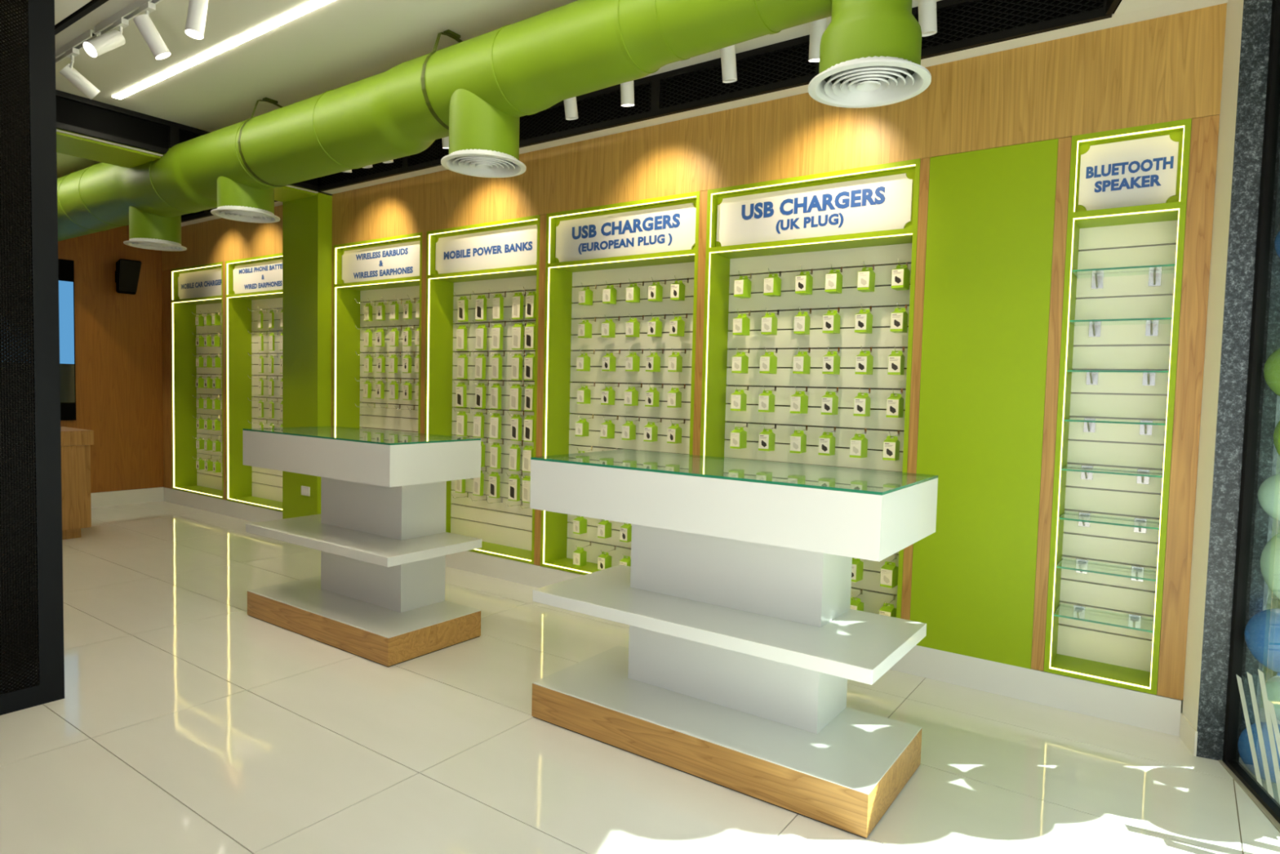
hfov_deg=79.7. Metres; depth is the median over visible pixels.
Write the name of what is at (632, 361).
box
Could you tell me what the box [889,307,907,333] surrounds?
box
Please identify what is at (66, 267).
wall screen
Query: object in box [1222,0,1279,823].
window
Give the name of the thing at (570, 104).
spot lamp
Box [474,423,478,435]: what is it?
picture
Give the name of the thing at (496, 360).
box
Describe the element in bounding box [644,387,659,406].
box
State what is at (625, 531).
box
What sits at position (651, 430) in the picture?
box
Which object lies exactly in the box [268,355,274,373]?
box
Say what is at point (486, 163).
diffuser
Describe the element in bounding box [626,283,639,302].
box
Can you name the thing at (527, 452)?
box
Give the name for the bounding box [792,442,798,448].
picture
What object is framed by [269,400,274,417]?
box
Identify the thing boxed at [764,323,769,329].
picture
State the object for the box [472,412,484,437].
box
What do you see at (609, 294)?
box
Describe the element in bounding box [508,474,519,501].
box
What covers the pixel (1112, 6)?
trim
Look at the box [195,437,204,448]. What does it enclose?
box
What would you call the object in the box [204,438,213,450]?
box
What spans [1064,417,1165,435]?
glass shelf
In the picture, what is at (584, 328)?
box
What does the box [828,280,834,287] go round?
picture
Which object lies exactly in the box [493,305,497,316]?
picture
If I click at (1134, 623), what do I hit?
glass shelf
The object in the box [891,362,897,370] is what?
picture
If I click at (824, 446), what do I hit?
picture
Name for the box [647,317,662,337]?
box
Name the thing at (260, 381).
box
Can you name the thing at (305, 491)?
wall socket
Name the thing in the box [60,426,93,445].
countertop
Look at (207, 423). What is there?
box
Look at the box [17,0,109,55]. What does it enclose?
trim
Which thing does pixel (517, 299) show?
box
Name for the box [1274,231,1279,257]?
balloon
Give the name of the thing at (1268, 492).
balloon
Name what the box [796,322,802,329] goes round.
picture
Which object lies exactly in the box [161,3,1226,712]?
wall
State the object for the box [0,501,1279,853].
floor
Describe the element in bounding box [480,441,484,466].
box
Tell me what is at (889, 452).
picture
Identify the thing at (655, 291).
box
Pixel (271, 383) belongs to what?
box
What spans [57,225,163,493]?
wall
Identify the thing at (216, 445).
box
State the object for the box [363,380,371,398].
box
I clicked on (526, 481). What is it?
box
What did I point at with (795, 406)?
picture
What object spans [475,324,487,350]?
box
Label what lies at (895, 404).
box
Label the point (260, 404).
box
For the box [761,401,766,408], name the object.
picture
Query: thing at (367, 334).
box
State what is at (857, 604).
box
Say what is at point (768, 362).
box
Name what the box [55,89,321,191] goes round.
ceiling beam
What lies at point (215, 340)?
box
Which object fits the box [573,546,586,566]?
box
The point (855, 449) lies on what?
picture
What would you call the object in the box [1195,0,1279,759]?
pier
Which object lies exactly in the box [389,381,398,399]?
box
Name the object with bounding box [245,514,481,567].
shelf
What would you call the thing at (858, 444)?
box
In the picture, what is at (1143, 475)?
glass shelf
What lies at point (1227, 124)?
wall
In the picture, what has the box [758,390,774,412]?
box
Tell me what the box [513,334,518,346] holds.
picture
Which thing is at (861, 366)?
picture
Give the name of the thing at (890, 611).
box
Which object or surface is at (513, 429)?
picture
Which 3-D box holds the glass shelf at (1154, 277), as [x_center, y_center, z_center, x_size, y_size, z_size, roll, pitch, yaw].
[2.133,-0.661,3.386,0.376,0.064,0.224,4,4,35]
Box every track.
[55,29,97,64]
[93,0,163,35]
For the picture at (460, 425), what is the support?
attached to the box at (461, 418)
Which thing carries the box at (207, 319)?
attached to the bay at (195, 291)
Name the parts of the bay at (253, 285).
panel, panel, panel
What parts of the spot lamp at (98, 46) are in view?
stem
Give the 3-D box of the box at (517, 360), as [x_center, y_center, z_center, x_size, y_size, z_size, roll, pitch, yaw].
[-0.896,-0.438,5.587,0.080,0.192,0.036,4,3,39]
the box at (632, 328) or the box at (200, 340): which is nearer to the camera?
the box at (632, 328)
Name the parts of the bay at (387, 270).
panel, panel, panel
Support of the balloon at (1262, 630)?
on the balloon at (1273, 684)
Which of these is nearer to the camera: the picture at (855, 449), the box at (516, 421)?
the picture at (855, 449)
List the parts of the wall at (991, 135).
fascia panel, fascia panel, green panel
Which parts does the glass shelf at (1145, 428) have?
bracket arm, pane, bracket arm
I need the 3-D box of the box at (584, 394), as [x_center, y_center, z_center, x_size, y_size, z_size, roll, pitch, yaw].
[-0.380,-0.218,5.185,0.060,0.121,0.076,3,3,33]
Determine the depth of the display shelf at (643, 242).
5.10 m
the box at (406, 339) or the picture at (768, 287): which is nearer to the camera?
the picture at (768, 287)
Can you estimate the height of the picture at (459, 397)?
0.088 m
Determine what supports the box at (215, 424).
attached to the bay at (195, 291)
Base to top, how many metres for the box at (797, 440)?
0.124 m
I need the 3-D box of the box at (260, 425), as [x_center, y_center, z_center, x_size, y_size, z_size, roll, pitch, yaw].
[-3.797,0.037,7.681,0.056,0.175,0.024,4,3,39]
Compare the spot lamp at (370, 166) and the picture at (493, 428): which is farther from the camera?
the picture at (493, 428)
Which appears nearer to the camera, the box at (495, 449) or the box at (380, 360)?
the box at (495, 449)
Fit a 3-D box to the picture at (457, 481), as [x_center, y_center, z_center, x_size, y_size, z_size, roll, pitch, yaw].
[-1.413,0.448,5.963,0.039,0.088,0.001,4,4,38]
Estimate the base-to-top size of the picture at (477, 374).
0.088 m
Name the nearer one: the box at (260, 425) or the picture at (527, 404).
the picture at (527, 404)
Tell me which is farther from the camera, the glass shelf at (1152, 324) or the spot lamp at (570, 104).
the spot lamp at (570, 104)
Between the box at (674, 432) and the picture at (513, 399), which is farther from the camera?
the picture at (513, 399)
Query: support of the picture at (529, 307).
attached to the box at (531, 299)
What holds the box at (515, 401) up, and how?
attached to the bay at (490, 259)
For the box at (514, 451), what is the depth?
5.61 m
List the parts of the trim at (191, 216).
frame, frame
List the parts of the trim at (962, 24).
panel, frame, panel, frame, frame, panel, panel, frame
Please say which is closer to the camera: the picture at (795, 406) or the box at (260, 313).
the picture at (795, 406)
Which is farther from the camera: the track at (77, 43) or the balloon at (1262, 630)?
the track at (77, 43)
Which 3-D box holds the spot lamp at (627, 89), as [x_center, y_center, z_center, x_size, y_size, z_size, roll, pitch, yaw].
[-0.069,-1.878,4.114,0.079,0.302,0.112,2,3,13]
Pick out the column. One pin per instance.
(307, 222)
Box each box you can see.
[195,314,204,326]
[195,334,204,346]
[195,355,204,367]
[195,376,204,387]
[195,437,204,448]
[195,457,204,469]
[196,396,204,408]
[196,417,204,428]
[203,355,212,367]
[203,396,212,408]
[204,313,212,325]
[204,334,212,346]
[204,376,212,388]
[204,417,213,429]
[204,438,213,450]
[204,458,213,471]
[211,313,220,325]
[211,334,220,346]
[212,355,220,367]
[212,376,221,388]
[212,397,220,409]
[212,418,220,430]
[212,439,221,451]
[213,460,221,472]
[257,311,262,328]
[257,400,263,417]
[258,333,263,351]
[258,355,263,373]
[258,378,263,395]
[258,422,263,427]
[268,310,274,328]
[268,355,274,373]
[268,377,274,395]
[269,333,275,351]
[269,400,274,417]
[280,309,282,327]
[280,332,282,351]
[280,355,282,373]
[280,377,282,395]
[280,400,282,418]
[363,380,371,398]
[364,302,372,320]
[364,328,372,346]
[364,354,372,372]
[375,328,384,346]
[375,380,384,398]
[376,302,385,320]
[376,354,385,373]
[388,354,397,373]
[389,328,398,346]
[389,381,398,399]
[390,301,399,319]
[402,327,411,346]
[402,354,412,373]
[403,300,412,319]
[403,381,412,399]
[414,328,418,346]
[414,354,418,373]
[414,381,418,400]
[415,299,419,319]
[455,382,466,407]
[455,479,465,493]
[456,324,466,350]
[456,411,466,436]
[457,296,468,321]
[457,354,467,378]
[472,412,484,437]
[472,470,484,496]
[475,294,486,320]
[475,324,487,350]
[475,354,485,379]
[475,382,486,408]
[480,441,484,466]
[488,471,500,497]
[489,413,501,439]
[489,442,501,468]
[490,383,501,409]
[491,324,503,350]
[491,353,502,379]
[492,293,503,319]
[508,444,520,471]
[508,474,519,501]
[509,383,521,410]
[511,292,524,319]
[511,323,524,350]
[511,353,522,380]
[511,413,521,440]
[521,475,530,502]
[522,445,533,472]
[523,414,533,442]
[524,291,536,319]
[524,322,535,349]
[524,353,534,380]
[524,384,534,411]
[573,515,586,533]
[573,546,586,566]
[575,417,589,436]
[576,352,590,371]
[577,320,591,337]
[577,385,591,404]
[578,286,592,305]
[597,519,611,538]
[597,551,611,570]
[600,386,615,404]
[600,419,614,438]
[601,319,615,337]
[601,352,616,371]
[602,284,616,304]
[619,522,631,542]
[619,555,631,566]
[622,420,635,439]
[623,386,638,405]
[625,317,639,337]
[625,352,639,371]
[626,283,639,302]
[643,422,657,441]
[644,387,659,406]
[645,352,660,372]
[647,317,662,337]
[648,281,662,302]
[666,387,681,407]
[666,423,681,443]
[667,352,682,372]
[669,316,684,337]
[670,280,684,301]
[729,426,746,448]
[730,389,746,410]
[731,351,748,373]
[732,313,750,335]
[733,275,751,298]
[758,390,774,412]
[758,428,775,451]
[759,351,777,373]
[760,312,777,335]
[763,273,781,296]
[790,391,808,413]
[790,430,806,453]
[792,351,810,373]
[793,311,809,334]
[795,271,813,295]
[817,431,835,455]
[821,391,838,414]
[822,310,839,333]
[822,351,839,374]
[824,269,842,293]
[849,433,867,457]
[849,596,863,611]
[851,557,863,582]
[853,392,871,416]
[854,309,872,333]
[854,351,873,374]
[857,266,875,292]
[879,602,896,617]
[880,560,897,587]
[882,435,899,460]
[885,393,903,417]
[887,351,904,374]
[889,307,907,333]
[890,264,910,290]
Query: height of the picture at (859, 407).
0.040 m
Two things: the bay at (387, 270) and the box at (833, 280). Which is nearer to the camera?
the box at (833, 280)
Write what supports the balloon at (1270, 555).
on the balloon at (1262, 630)
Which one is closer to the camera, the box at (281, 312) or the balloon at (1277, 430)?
the balloon at (1277, 430)
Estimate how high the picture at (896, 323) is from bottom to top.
0.040 m
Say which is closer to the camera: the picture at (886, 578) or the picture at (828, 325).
the picture at (886, 578)
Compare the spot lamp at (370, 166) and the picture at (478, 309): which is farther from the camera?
the picture at (478, 309)
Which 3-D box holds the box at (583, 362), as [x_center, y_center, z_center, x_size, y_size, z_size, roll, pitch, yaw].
[-0.382,-0.439,5.178,0.060,0.121,0.076,3,3,32]
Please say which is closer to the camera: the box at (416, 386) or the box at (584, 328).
the box at (584, 328)
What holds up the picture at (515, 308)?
attached to the box at (517, 299)
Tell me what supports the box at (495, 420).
attached to the bay at (490, 259)
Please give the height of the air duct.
0.792 m
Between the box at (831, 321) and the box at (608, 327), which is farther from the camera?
the box at (608, 327)
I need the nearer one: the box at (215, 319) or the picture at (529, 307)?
the picture at (529, 307)
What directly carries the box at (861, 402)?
attached to the display shelf at (848, 221)
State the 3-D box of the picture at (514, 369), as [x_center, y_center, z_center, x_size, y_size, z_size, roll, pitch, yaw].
[-0.911,-0.405,5.577,0.039,0.088,0.001,4,3,39]
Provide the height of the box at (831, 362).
0.124 m
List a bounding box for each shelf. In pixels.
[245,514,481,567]
[532,564,926,684]
[1053,604,1153,632]
[1056,558,1156,581]
[1058,511,1159,533]
[1061,465,1162,484]
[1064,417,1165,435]
[1066,369,1168,385]
[1069,317,1172,337]
[1071,263,1175,288]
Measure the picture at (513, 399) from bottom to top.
0.088 m
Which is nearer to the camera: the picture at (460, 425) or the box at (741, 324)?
the box at (741, 324)
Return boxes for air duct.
[57,0,931,251]
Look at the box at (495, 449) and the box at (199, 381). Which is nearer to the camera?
the box at (495, 449)
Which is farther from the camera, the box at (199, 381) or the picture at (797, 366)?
the box at (199, 381)
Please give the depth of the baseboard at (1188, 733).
3.10 m
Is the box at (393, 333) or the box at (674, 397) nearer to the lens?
the box at (674, 397)
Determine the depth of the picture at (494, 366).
5.70 m
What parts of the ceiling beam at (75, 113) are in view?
frame, frame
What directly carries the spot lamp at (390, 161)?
hanging from the ceiling
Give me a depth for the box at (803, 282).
4.23 m
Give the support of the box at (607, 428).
attached to the display shelf at (643, 242)
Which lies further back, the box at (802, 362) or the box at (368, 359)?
the box at (368, 359)
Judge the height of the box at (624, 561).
0.121 m
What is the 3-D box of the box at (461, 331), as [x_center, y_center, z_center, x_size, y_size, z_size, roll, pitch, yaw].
[-1.376,-0.688,5.920,0.080,0.192,0.036,3,4,32]
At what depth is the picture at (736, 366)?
4.46 m
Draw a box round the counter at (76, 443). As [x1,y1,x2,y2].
[60,426,93,539]
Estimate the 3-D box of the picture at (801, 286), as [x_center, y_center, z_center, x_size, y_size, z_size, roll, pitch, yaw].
[0.885,-0.778,4.220,0.034,0.040,0.001,4,3,36]
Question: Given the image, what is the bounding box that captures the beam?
[56,128,316,202]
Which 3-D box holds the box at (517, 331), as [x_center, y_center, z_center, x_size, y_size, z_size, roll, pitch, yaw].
[-0.888,-0.658,5.572,0.080,0.192,0.036,3,2,30]
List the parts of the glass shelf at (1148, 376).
bracket arm, pane, bracket arm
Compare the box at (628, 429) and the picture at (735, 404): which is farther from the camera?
the box at (628, 429)
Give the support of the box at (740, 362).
attached to the display shelf at (848, 221)
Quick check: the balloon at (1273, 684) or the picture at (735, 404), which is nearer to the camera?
the balloon at (1273, 684)
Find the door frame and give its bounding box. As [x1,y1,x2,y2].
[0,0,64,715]
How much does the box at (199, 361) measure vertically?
0.125 m
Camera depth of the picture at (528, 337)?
5.49 m
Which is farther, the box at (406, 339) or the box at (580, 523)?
the box at (406, 339)
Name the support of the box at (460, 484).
attached to the bay at (490, 259)
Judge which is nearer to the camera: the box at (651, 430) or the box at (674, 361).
the box at (674, 361)
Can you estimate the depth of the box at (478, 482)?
5.83 m
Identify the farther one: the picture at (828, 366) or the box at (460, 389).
the box at (460, 389)
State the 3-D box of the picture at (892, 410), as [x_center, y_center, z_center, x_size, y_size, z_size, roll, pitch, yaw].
[1.302,-0.089,3.948,0.034,0.040,0.001,3,4,35]
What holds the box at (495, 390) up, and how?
attached to the bay at (490, 259)
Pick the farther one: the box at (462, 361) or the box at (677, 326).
the box at (462, 361)
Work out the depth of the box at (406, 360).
6.30 m
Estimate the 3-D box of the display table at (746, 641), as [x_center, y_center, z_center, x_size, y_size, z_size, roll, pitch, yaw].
[0.316,0.701,3.039,1.454,1.100,0.648,4,4,35]
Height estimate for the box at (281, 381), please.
0.175 m
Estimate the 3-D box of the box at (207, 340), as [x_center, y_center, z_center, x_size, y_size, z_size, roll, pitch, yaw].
[-4.585,-0.917,8.146,0.060,0.125,0.060,4,4,37]
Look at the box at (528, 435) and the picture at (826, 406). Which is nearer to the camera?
the picture at (826, 406)
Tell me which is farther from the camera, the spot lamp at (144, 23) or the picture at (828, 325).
the picture at (828, 325)
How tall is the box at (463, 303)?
0.192 m
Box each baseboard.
[90,486,164,507]
[164,487,1181,736]
[1179,712,1197,755]
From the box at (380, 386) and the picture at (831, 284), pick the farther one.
the box at (380, 386)
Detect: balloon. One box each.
[1237,721,1279,782]
[1244,608,1279,675]
[1257,473,1279,520]
[1260,532,1279,599]
[1261,675,1279,720]
[1263,348,1279,395]
[1273,420,1279,455]
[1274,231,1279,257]
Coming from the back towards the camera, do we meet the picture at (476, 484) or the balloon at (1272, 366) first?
the picture at (476, 484)
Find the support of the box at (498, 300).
attached to the bay at (490, 259)
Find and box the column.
[282,192,332,519]
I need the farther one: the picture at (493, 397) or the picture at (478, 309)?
the picture at (478, 309)
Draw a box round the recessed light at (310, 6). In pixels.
[112,0,334,99]
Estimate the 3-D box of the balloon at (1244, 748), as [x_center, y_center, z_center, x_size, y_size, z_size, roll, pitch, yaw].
[2.370,1.229,2.872,0.210,0.238,0.210,4,4,35]
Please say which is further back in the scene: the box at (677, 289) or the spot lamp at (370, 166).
the spot lamp at (370, 166)
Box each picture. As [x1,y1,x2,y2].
[456,480,459,490]
[457,336,461,347]
[457,364,462,376]
[457,393,461,404]
[457,422,462,433]
[458,306,462,318]
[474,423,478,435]
[474,480,478,493]
[475,364,479,376]
[476,306,480,317]
[476,335,480,346]
[476,394,479,405]
[490,483,494,495]
[491,424,495,436]
[491,453,495,466]
[492,395,495,406]
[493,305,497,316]
[493,335,497,346]
[493,364,496,377]
[510,456,514,468]
[510,485,514,497]
[511,395,515,407]
[511,426,515,438]
[512,364,516,377]
[513,304,517,315]
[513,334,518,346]
[523,488,527,499]
[524,426,529,439]
[524,457,528,469]
[525,364,529,377]
[525,395,529,408]
[526,334,530,346]
[527,303,531,315]
[733,400,738,407]
[733,438,737,444]
[734,362,739,368]
[735,324,740,330]
[736,285,741,292]
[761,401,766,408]
[761,440,766,447]
[762,362,767,369]
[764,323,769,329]
[766,284,771,290]
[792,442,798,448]
[793,402,798,409]
[795,362,801,369]
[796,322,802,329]
[798,281,804,288]
[822,444,827,451]
[824,403,830,410]
[825,321,831,328]
[825,362,831,369]
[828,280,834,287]
[853,446,858,453]
[857,320,863,328]
[857,404,862,412]
[858,362,864,369]
[860,278,866,285]
[883,575,889,583]
[886,448,893,456]
[889,405,896,413]
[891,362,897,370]
[893,319,900,327]
[894,275,901,283]
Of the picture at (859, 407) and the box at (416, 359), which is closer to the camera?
the picture at (859, 407)
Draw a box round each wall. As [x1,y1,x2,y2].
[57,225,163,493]
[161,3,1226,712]
[1181,0,1244,729]
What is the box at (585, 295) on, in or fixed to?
attached to the display shelf at (643, 242)
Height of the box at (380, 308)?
0.153 m
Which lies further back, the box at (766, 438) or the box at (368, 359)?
the box at (368, 359)
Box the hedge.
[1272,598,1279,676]
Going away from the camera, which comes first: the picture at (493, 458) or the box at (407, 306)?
the picture at (493, 458)
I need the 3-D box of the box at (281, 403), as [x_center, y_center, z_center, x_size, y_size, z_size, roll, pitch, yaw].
[-3.465,-0.164,7.439,0.056,0.175,0.024,3,3,32]
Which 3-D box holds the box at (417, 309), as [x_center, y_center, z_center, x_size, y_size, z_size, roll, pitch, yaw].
[-1.776,-0.953,6.199,0.072,0.153,0.036,4,2,39]
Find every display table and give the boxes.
[242,426,481,666]
[529,448,937,838]
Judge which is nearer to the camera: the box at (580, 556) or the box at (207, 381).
the box at (580, 556)
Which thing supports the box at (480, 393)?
attached to the bay at (490, 259)
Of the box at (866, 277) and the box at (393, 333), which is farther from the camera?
the box at (393, 333)
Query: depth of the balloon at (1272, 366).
2.81 m
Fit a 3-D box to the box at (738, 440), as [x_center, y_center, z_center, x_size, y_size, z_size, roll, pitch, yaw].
[0.580,0.062,4.522,0.063,0.124,0.090,4,5,35]
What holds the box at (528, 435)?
attached to the bay at (490, 259)
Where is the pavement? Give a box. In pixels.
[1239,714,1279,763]
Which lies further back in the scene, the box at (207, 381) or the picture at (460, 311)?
the box at (207, 381)
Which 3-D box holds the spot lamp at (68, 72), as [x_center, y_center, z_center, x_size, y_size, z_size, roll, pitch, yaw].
[-3.125,-1.969,4.299,0.156,0.223,0.188,4,4,35]
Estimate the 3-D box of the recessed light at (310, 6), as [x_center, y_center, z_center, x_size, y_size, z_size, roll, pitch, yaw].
[-1.433,-2.037,3.615,4.915,0.008,0.047,4,4,35]
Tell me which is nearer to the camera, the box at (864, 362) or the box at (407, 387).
the box at (864, 362)
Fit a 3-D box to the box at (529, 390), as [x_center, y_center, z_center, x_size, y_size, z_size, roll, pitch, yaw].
[-0.789,-0.210,5.518,0.080,0.192,0.036,4,3,38]
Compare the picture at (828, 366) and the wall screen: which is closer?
the picture at (828, 366)
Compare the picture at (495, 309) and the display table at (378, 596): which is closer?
the display table at (378, 596)
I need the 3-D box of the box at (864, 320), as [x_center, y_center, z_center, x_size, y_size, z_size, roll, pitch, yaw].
[1.187,-0.561,4.068,0.063,0.124,0.090,4,2,36]
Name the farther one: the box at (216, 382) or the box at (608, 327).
the box at (216, 382)
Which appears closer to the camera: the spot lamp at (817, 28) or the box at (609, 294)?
the spot lamp at (817, 28)
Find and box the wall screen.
[0,258,75,420]
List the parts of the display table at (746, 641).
glass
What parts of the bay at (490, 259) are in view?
panel, panel, panel, panel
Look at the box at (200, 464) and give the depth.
8.30 m
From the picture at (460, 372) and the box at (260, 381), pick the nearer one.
the picture at (460, 372)
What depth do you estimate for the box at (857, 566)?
4.10 m
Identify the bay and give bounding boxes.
[170,262,223,499]
[225,253,282,511]
[333,232,422,433]
[424,214,540,564]
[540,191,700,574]
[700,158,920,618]
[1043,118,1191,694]
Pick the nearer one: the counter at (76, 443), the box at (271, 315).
the counter at (76, 443)
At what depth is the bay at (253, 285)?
7.72 m
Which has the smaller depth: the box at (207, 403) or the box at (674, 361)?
the box at (674, 361)
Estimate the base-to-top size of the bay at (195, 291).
2.390 m
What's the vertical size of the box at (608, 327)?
0.121 m
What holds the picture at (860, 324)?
attached to the box at (864, 320)
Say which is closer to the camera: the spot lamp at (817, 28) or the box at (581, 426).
the spot lamp at (817, 28)
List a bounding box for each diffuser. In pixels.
[123,237,186,251]
[210,205,279,222]
[440,149,526,177]
[808,56,931,107]
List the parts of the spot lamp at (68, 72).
stem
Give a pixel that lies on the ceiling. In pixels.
(338, 43)
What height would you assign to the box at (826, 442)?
0.124 m
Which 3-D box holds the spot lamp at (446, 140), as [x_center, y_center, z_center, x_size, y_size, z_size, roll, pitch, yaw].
[-1.242,-1.950,4.946,0.079,0.302,0.114,2,3,13]
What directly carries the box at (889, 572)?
attached to the display shelf at (848, 221)
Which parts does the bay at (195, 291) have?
panel, panel, panel, panel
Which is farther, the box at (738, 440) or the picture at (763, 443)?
the box at (738, 440)
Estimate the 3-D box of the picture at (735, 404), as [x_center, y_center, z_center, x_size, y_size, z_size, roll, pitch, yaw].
[0.560,-0.135,4.473,0.034,0.040,0.001,3,3,30]
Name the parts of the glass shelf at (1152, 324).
bracket arm, pane, bracket arm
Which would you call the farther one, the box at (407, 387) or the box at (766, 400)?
the box at (407, 387)
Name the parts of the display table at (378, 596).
glass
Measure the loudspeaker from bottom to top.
0.343 m
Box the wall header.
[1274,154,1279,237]
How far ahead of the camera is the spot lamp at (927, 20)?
3.20 m
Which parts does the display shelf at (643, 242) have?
panel, panel, panel, panel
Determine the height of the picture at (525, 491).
0.088 m
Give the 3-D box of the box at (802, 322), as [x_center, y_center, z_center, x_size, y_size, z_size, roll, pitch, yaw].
[0.901,-0.580,4.270,0.063,0.124,0.090,3,3,30]
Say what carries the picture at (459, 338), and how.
attached to the box at (461, 331)
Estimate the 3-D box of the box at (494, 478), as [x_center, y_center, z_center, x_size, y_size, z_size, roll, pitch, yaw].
[-1.093,0.434,5.758,0.080,0.192,0.036,3,4,34]
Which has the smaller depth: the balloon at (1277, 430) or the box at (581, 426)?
the balloon at (1277, 430)
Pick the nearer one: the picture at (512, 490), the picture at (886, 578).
the picture at (886, 578)
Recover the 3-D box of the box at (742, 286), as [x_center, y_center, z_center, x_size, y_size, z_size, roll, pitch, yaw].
[0.599,-0.819,4.477,0.063,0.124,0.090,4,3,38]
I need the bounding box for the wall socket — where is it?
[301,485,310,496]
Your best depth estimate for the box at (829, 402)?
4.16 m
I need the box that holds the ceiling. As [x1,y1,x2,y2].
[0,0,1229,226]
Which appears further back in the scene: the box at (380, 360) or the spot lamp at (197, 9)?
the box at (380, 360)
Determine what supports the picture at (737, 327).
attached to the box at (741, 324)
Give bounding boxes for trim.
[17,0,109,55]
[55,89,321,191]
[181,200,278,222]
[317,0,1111,191]
[1105,0,1122,14]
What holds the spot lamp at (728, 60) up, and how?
hanging from the ceiling
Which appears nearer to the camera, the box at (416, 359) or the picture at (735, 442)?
the picture at (735, 442)
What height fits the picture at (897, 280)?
0.040 m
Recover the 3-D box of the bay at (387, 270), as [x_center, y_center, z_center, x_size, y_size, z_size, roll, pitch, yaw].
[-2.097,-0.336,6.407,1.164,2.390,0.284,4,4,35]
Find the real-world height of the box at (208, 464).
0.125 m
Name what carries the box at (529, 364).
attached to the bay at (490, 259)
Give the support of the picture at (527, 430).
attached to the box at (528, 435)
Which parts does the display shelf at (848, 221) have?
panel, panel, panel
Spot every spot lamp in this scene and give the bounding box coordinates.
[59,48,100,99]
[83,17,128,57]
[133,1,170,59]
[185,0,208,39]
[362,164,372,168]
[382,160,393,163]
[441,136,448,148]
[563,96,577,119]
[620,80,634,106]
[720,44,737,83]
[808,17,826,62]
[917,0,937,36]
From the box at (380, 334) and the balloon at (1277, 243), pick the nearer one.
the balloon at (1277, 243)
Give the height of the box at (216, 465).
0.125 m
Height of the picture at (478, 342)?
0.088 m
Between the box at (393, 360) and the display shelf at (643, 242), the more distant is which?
the box at (393, 360)
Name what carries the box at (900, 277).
attached to the display shelf at (848, 221)
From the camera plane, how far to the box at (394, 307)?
6.38 m
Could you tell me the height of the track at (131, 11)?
0.038 m
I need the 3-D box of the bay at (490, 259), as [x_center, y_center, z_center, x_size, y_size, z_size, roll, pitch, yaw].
[-1.100,-0.274,5.701,1.169,2.390,0.284,4,4,35]
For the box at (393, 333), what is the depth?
6.38 m
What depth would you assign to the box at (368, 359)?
6.60 m
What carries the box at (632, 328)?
attached to the display shelf at (643, 242)
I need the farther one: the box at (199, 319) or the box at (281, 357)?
the box at (199, 319)
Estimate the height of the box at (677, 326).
0.121 m
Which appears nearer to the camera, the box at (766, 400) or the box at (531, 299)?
the box at (766, 400)
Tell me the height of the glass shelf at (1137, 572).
0.064 m
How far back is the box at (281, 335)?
7.40 m
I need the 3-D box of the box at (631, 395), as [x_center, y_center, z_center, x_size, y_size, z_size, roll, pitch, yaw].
[-0.057,-0.199,4.957,0.060,0.121,0.076,3,4,32]
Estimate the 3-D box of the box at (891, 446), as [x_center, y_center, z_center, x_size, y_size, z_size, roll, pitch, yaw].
[1.311,0.109,4.002,0.063,0.124,0.090,3,2,32]
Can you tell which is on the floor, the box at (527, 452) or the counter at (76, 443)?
the counter at (76, 443)
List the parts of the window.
frame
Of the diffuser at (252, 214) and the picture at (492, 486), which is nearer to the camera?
the diffuser at (252, 214)
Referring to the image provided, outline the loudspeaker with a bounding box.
[115,258,141,294]
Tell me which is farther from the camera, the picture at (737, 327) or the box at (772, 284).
the picture at (737, 327)
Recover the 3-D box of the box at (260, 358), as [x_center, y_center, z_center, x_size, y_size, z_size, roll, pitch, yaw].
[-3.776,-0.625,7.644,0.056,0.175,0.024,4,4,36]
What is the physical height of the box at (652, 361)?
0.121 m
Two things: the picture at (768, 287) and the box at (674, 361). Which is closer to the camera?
the picture at (768, 287)
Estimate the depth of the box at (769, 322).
4.36 m
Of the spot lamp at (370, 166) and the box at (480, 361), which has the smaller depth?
the spot lamp at (370, 166)
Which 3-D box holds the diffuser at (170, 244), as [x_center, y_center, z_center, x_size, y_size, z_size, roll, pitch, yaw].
[-3.849,-1.458,6.097,0.424,0.053,0.424,2,3,19]
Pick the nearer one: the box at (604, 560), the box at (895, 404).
the box at (895, 404)
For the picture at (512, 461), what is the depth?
5.61 m
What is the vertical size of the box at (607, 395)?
0.121 m
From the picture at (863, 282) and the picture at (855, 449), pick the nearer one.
the picture at (863, 282)
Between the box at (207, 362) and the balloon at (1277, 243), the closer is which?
the balloon at (1277, 243)
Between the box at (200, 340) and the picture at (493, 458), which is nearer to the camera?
the picture at (493, 458)
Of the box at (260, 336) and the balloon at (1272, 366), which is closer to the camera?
the balloon at (1272, 366)

